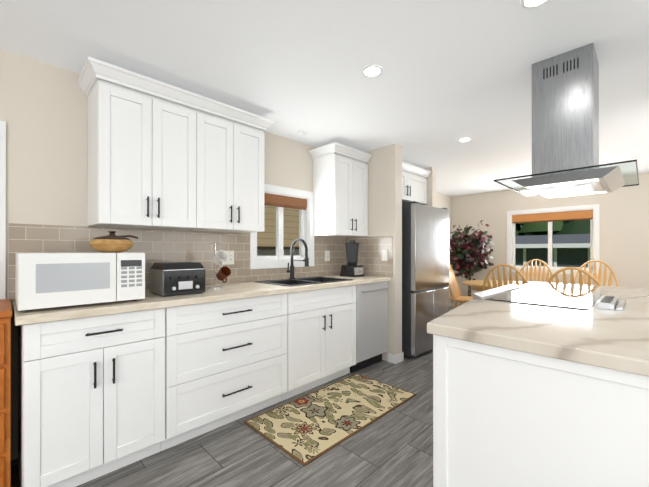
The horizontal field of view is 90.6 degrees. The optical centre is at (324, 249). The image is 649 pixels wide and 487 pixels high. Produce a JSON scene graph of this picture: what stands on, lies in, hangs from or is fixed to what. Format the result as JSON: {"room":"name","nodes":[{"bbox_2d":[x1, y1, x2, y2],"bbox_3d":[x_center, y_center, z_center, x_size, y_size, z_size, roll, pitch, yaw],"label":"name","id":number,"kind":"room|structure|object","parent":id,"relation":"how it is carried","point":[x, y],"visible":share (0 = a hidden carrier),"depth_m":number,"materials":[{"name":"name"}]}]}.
{"room":"kitchen","nodes":[
{"label":"kitchen","id":0,"kind":"room"},
{"bbox_2d":[0,49,339,459],"bbox_3d":[-1.827,0.008,1.893,0.120,2.400,5.800,0,0,45],"label":"wall","id":1,"kind":"structure","parent":0,"point":[43,111],"depth_m":1.95,"materials":[{"name":"beige paint"}]},
{"bbox_2d":[0,121,5,299],"bbox_3d":[-2.163,0.242,1.459,0.018,1.930,1.012,0,0,45],"label":"door frame","id":2,"kind":"structure","parent":1,"relation":"attached to","point":[2,208],"depth_m":1.80,"materials":[{"name":"white"}]},
{"bbox_2d":[85,72,208,230],"bbox_3d":[-1.201,-0.576,2.197,0.330,0.850,0.633,0,0,45],"label":"upper cabinet","id":3,"kind":"object","parent":1,"relation":"attached to","point":[163,156],"depth_m":2.04,"materials":[{"name":"white wood"}]},
{"bbox_2d":[9,223,392,299],"bbox_3d":[-0.535,0.072,2.634,0.660,0.441,2.925,0,0,45],"label":"tile backsplash","id":4,"kind":"structure","parent":1,"relation":"attached to","point":[155,245],"depth_m":2.60,"materials":[{"name":"beige tile"}]},
{"bbox_2d":[223,251,233,264],"bbox_3d":[-0.837,0.070,2.784,0.008,0.120,0.115,0,0,45],"label":"electrical outlet","id":5,"kind":"object","parent":4,"relation":"attached to","point":[229,260],"visible":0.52,"depth_m":2.79,"materials":[{"name":"white plastic"}]},
{"bbox_2d":[325,251,329,260],"bbox_3d":[0.033,0.071,3.653,0.008,0.120,0.075,0,0,45],"label":"electrical outlet","id":6,"kind":"object","parent":4,"relation":"attached to","point":[327,255],"visible":1,"depth_m":3.65,"materials":[{"name":"white plastic"}]},
{"bbox_2d":[382,250,387,260],"bbox_3d":[0.655,0.061,3.498,0.075,0.120,0.008,0,0,45],"label":"light switch","id":7,"kind":"object","parent":4,"relation":"attached to","point":[384,255],"visible":1,"depth_m":3.49,"materials":[{"name":"white plastic"}]},
{"bbox_2d":[209,108,266,232],"bbox_3d":[-0.836,-0.576,2.562,0.330,0.850,0.634,0,0,45],"label":"upper cabinet","id":8,"kind":"object","parent":1,"relation":"attached to","point":[236,147],"depth_m":2.48,"materials":[{"name":"white wood"}]},
{"bbox_2d":[250,184,313,268],"bbox_3d":[-0.442,-0.222,3.266,0.138,0.805,0.800,0,0,45],"label":"window","id":9,"kind":"structure","parent":1,"relation":"in","point":[280,198],"depth_m":3.27,"materials":[{"name":"white wood"}]},
{"bbox_2d":[309,142,371,236],"bbox_3d":[0.185,-0.609,3.545,0.385,0.920,0.610,0,0,45],"label":"upper cabinet","id":10,"kind":"object","parent":1,"relation":"attached to","point":[340,181],"visible":1,"depth_m":3.41,"materials":[{"name":"white wood"}]},
{"bbox_2d":[11,307,452,486],"bbox_3d":[1.603,1.257,1.135,7.000,0.100,9.980,0,0,45],"label":"floor","id":11,"kind":"structure","parent":0,"point":[393,448],"depth_m":1.87,"materials":[{"name":"tile"}]},
{"bbox_2d":[0,299,11,486],"bbox_3d":[-1.923,0.742,1.293,0.530,0.930,0.947,0,0,45],"label":"pine dresser","id":12,"kind":"object","parent":11,"relation":"on","point":[5,388],"visible":1,"depth_m":1.45,"materials":[{"name":"brown wood"}]},
{"bbox_2d":[18,308,164,486],"bbox_3d":[-1.334,0.771,1.848,0.634,0.874,0.605,0,0,45],"label":"base cabinet","id":13,"kind":"object","parent":11,"relation":"on","point":[91,398],"visible":0.98,"depth_m":1.61,"materials":[{"name":"white wood"}]},
{"bbox_2d":[161,293,286,450],"bbox_3d":[-0.802,0.772,2.380,0.634,0.874,0.896,0,0,45],"label":"base cabinet","id":14,"kind":"object","parent":11,"relation":"on","point":[225,362],"visible":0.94,"depth_m":2.11,"materials":[{"name":"white wood"}]},
{"bbox_2d":[12,275,390,325],"bbox_3d":[-0.538,0.314,2.645,0.632,0.039,2.907,0,0,45],"label":"countertop","id":15,"kind":"structure","parent":14,"relation":"on","point":[228,291],"depth_m":1.93,"materials":[{"name":"beige stone"}]},
{"bbox_2d":[15,252,144,310],"bbox_3d":[-1.348,0.155,1.785,0.411,0.274,0.525,0,0,45],"label":"microwave","id":16,"kind":"object","parent":15,"relation":"on","point":[46,280],"visible":1,"depth_m":1.61,"materials":[{"name":"white plastic"}]},
{"bbox_2d":[89,231,137,252],"bbox_3d":[-1.221,-0.046,1.877,0.216,0.126,0.250,0,0,45],"label":"bowl","id":17,"kind":"object","parent":16,"relation":"on","point":[111,242],"visible":1,"depth_m":1.80,"materials":[{"name":"brown wood"}]},
{"bbox_2d":[150,262,204,295],"bbox_3d":[-0.982,0.190,2.158,0.280,0.206,0.270,0,0,45],"label":"toaster","id":18,"kind":"object","parent":15,"relation":"on","point":[173,278],"visible":1,"depth_m":2.07,"materials":[{"name":"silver metal"}]},
{"bbox_2d":[207,242,230,288],"bbox_3d":[-0.808,0.119,2.438,0.190,0.348,0.131,0,0,45],"label":"mug tree","id":19,"kind":"object","parent":15,"relation":"on","point":[223,273],"visible":1,"depth_m":2.42,"materials":[{"name":"white ceramic"}]},
{"bbox_2d":[287,238,308,278],"bbox_3d":[-0.258,0.088,3.056,0.264,0.396,0.096,0,0,45],"label":"faucet","id":20,"kind":"object","parent":15,"relation":"on","point":[305,260],"visible":1,"depth_m":3.09,"materials":[{"name":"black metal"}]},
{"bbox_2d":[255,276,352,285],"bbox_3d":[-0.177,0.395,3.000,0.487,0.216,0.790,0,0,45],"label":"sink","id":21,"kind":"object","parent":15,"relation":"in","point":[300,281],"visible":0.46,"depth_m":3.05,"materials":[{"name":"black metal"}]},
{"bbox_2d":[340,240,364,276],"bbox_3d":[0.312,0.095,3.572,0.212,0.400,0.190,0,0,45],"label":"blender","id":22,"kind":"object","parent":15,"relation":"on","point":[352,268],"visible":1,"depth_m":3.52,"materials":[{"name":"black plastic"}]},
{"bbox_2d":[281,285,355,400],"bbox_3d":[-0.188,0.773,2.994,0.634,0.874,0.838,0,0,45],"label":"base cabinet","id":23,"kind":"object","parent":11,"relation":"on","point":[321,336],"visible":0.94,"depth_m":2.75,"materials":[{"name":"white wood"}]},
{"bbox_2d":[244,374,415,465],"bbox_3d":[0.100,1.204,2.453,0.640,0.008,1.240,0,0,45],"label":"rug","id":24,"kind":"object","parent":11,"relation":"on","point":[307,429],"visible":1,"depth_m":2.32,"materials":[{"name":"beige fabric"}]},
{"bbox_2d":[350,281,388,372],"bbox_3d":[0.310,0.776,3.471,0.629,0.870,0.532,0,0,45],"label":"dishwasher","id":25,"kind":"object","parent":11,"relation":"on","point":[371,323],"visible":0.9,"depth_m":3.26,"materials":[{"name":"grey metal"}]},
{"bbox_2d":[402,201,448,357],"bbox_3d":[0.991,0.342,4.095,0.850,1.740,0.860,0,0,45],"label":"fridge","id":26,"kind":"object","parent":11,"relation":"on","point":[425,263],"visible":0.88,"depth_m":3.60,"materials":[{"name":"grey metal"}]},
{"bbox_2d":[447,263,472,308],"bbox_3d":[2.149,0.685,4.865,0.639,1.063,0.545,0,0,36],"label":"chair","id":27,"kind":"object","parent":11,"relation":"on","point":[456,292],"visible":0.44,"depth_m":4.95,"materials":[{"name":"brown wood"}]},
{"bbox_2d":[449,220,494,303],"bbox_3d":[2.718,0.342,6.022,1.012,1.746,1.052,0,0,45],"label":"ficus plant","id":28,"kind":"object","parent":11,"relation":"on","point":[468,256],"visible":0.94,"depth_m":5.79,"materials":[{"name":"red plant"}]},
{"bbox_2d":[482,264,527,290],"bbox_3d":[2.132,0.683,3.645,0.545,1.063,0.639,0,0,45],"label":"chair","id":29,"kind":"object","parent":11,"relation":"on","point":[505,281],"visible":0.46,"depth_m":3.47,"materials":[{"name":"brown wood"}]},
{"bbox_2d":[462,280,562,291],"bbox_3d":[2.691,0.826,3.992,1.900,0.748,1.120,0,0,45],"label":"dining table","id":30,"kind":"object","parent":11,"relation":"on","point":[476,285],"visible":0.17,"depth_m":4.29,"materials":[{"name":"brown wood"}]},
{"bbox_2d":[518,259,553,282],"bbox_3d":[3.208,0.685,4.976,0.545,1.063,0.639,0,0,45],"label":"chair","id":31,"kind":"object","parent":11,"relation":"on","point":[535,272],"visible":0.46,"depth_m":5.14,"materials":[{"name":"brown wood"}]},
{"bbox_2d":[433,334,648,486],"bbox_3d":[1.526,0.771,1.695,1.130,0.874,2.143,0,0,45],"label":"kitchen island","id":32,"kind":"object","parent":11,"relation":"on","point":[503,417],"visible":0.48,"depth_m":1.04,"materials":[{"name":"white wood"}]},
{"bbox_2d":[427,282,648,376],"bbox_3d":[1.533,0.311,1.703,1.200,0.042,2.216,0,0,45],"label":"island countertop","id":33,"kind":"structure","parent":32,"relation":"on","point":[615,339],"depth_m":1.20,"materials":[{"name":"stone"}]},
{"bbox_2d":[473,283,625,309],"bbox_3d":[1.384,0.273,1.942,0.639,0.032,0.810,0,0,45],"label":"cooktop","id":34,"kind":"object","parent":33,"relation":"in","point":[513,292],"visible":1,"depth_m":1.86,"materials":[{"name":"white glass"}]},
{"bbox_2d":[546,267,601,285],"bbox_3d":[2.393,0.682,3.011,0.558,1.063,0.652,0,0,45],"label":"chair","id":35,"kind":"object","parent":11,"relation":"on","point":[590,277],"visible":0.15,"depth_m":2.81,"materials":[{"name":"brown wood"}]},
{"bbox_2d":[574,260,618,286],"bbox_3d":[3.752,0.684,4.488,0.545,1.063,0.639,0,0,45],"label":"chair","id":36,"kind":"object","parent":11,"relation":"on","point":[600,275],"visible":0.42,"depth_m":4.63,"materials":[{"name":"brown wood"}]},
{"bbox_2d":[0,0,648,196],"bbox_3d":[1.603,-1.163,1.139,7.000,0.060,9.980,0,0,45],"label":"ceiling","id":37,"kind":"structure","parent":0,"point":[442,83],"depth_m":1.91,"materials":[{"name":"white paint"}]},
{"bbox_2d":[298,131,306,135],"bbox_3d":[-0.215,-1.119,3.097,0.090,0.020,0.090,0,0,45],"label":"ceiling detector","id":38,"kind":"object","parent":37,"relation":"attached to","point":[302,133],"visible":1,"depth_m":3.07,"materials":[{"name":"white plastic"}]},
{"bbox_2d":[362,65,381,76],"bbox_3d":[0.301,-1.127,2.030,0.128,0.008,0.128,0,0,45],"label":"recessed light","id":39,"kind":"object","parent":37,"relation":"in","point":[371,70],"visible":1,"depth_m":2.02,"materials":[{"name":"white"}]},
{"bbox_2d":[458,137,470,141],"bbox_3d":[1.433,-1.125,3.288,0.128,0.008,0.128,0,0,45],"label":"recessed light","id":40,"kind":"object","parent":37,"relation":"in","point":[464,139],"visible":1,"depth_m":3.27,"materials":[{"name":"white plastic"}]},
{"bbox_2d":[521,0,548,7],"bbox_3d":[0.952,-1.128,1.436,0.128,0.008,0.128,0,0,45],"label":"recessed light","id":41,"kind":"object","parent":37,"relation":"in","point":[530,3],"visible":1,"depth_m":1.47,"materials":[{"name":"white"}]},
{"bbox_2d":[494,43,638,198],"bbox_3d":[1.440,-0.737,1.895,0.588,0.788,0.748,0,0,45],"label":"range hood","id":42,"kind":"object","parent":37,"relation":"attached to","point":[565,124],"visible":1,"depth_m":1.83,"materials":[{"name":"silver metal"}]},
{"bbox_2d":[630,155,643,158],"bbox_3d":[3.801,-1.118,3.904,0.120,0.020,0.120,0,0,45],"label":"ceiling detector","id":43,"kind":"object","parent":37,"relation":"attached to","point":[638,157],"visible":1,"depth_m":3.87,"materials":[{"name":"white plastic"}]},
{"bbox_2d":[346,143,401,360],"bbox_3d":[0.397,0.011,3.863,1.140,2.400,0.130,0,0,45],"label":"wall","id":44,"kind":"structure","parent":0,"point":[384,164],"depth_m":3.48,"materials":[{"name":"beige paint"}]},
{"bbox_2d":[388,352,403,361],"bbox_3d":[0.603,1.166,3.740,0.702,0.090,0.032,0,0,45],"label":"baseboard","id":45,"kind":"structure","parent":44,"relation":"attached to","point":[396,359],"depth_m":3.45,"materials":[{"name":"white wood"}]},
{"bbox_2d":[423,167,435,206],"bbox_3d":[1.203,0.013,4.704,0.850,2.400,0.100,0,0,45],"label":"wall","id":46,"kind":"structure","parent":0,"point":[431,189],"depth_m":4.40,"materials":[{"name":"beige paint"}]},
{"bbox_2d":[436,192,451,302],"bbox_3d":[1.372,0.014,5.560,0.120,2.400,3.650,0,0,45],"label":"wall","id":47,"kind":"structure","parent":0,"point":[443,201],"depth_m":6.69,"materials":[{"name":"beige paint"}]},
{"bbox_2d":[402,161,430,204],"bbox_3d":[0.789,-0.845,4.306,0.825,0.445,1.040,0,0,45],"label":"upper cabinet","id":48,"kind":"object","parent":47,"relation":"attached to","point":[414,183],"visible":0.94,"depth_m":4.18,"materials":[{"name":"white wood"}]},
{"bbox_2d":[452,173,648,303],"bbox_3d":[5.056,0.013,4.542,6.770,2.400,0.120,0,0,45],"label":"wall","id":49,"kind":"structure","parent":0,"point":[624,233],"depth_m":5.11,"materials":[{"name":"beige paint"}]},
{"bbox_2d":[507,204,598,274],"bbox_3d":[3.954,-0.155,5.632,1.330,1.140,0.138,0,0,45],"label":"window","id":50,"kind":"structure","parent":49,"relation":"in","point":[569,213],"depth_m":5.61,"materials":[{"name":"vinyl"},{"name":"wood"},{"name":"glass"}]},
{"bbox_3d":[26.427,2.194,22.992,70.000,0.100,90.000,0,0,45],"label":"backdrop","id":51,"kind":"structure","parent":0,"visible":0},
{"bbox_2d":[257,205,298,255],"bbox_3d":[-1.926,0.064,5.386,1.200,4.100,13.000,0,0,45],"label":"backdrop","id":52,"kind":"object","parent":51,"relation":"on","point":[266,241],"depth_m":6.78,"materials":[{"name":"beige"}]},
{"bbox_2d":[516,234,589,267],"bbox_3d":[12.059,0.676,15.767,18.900,2.910,9.540,0,0,45],"label":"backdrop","id":53,"kind":"object","parent":51,"relation":"on","point":[571,250],"visible":0.1,"depth_m":14.14,"materials":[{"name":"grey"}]},
{"bbox_2d":[516,219,589,235],"bbox_3d":[21.881,-5.306,19.493,47.305,14.887,12.910,0,0,45],"label":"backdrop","id":54,"kind":"object","parent":51,"relation":"on","point":[564,227],"depth_m":20.25,"materials":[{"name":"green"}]}
]}

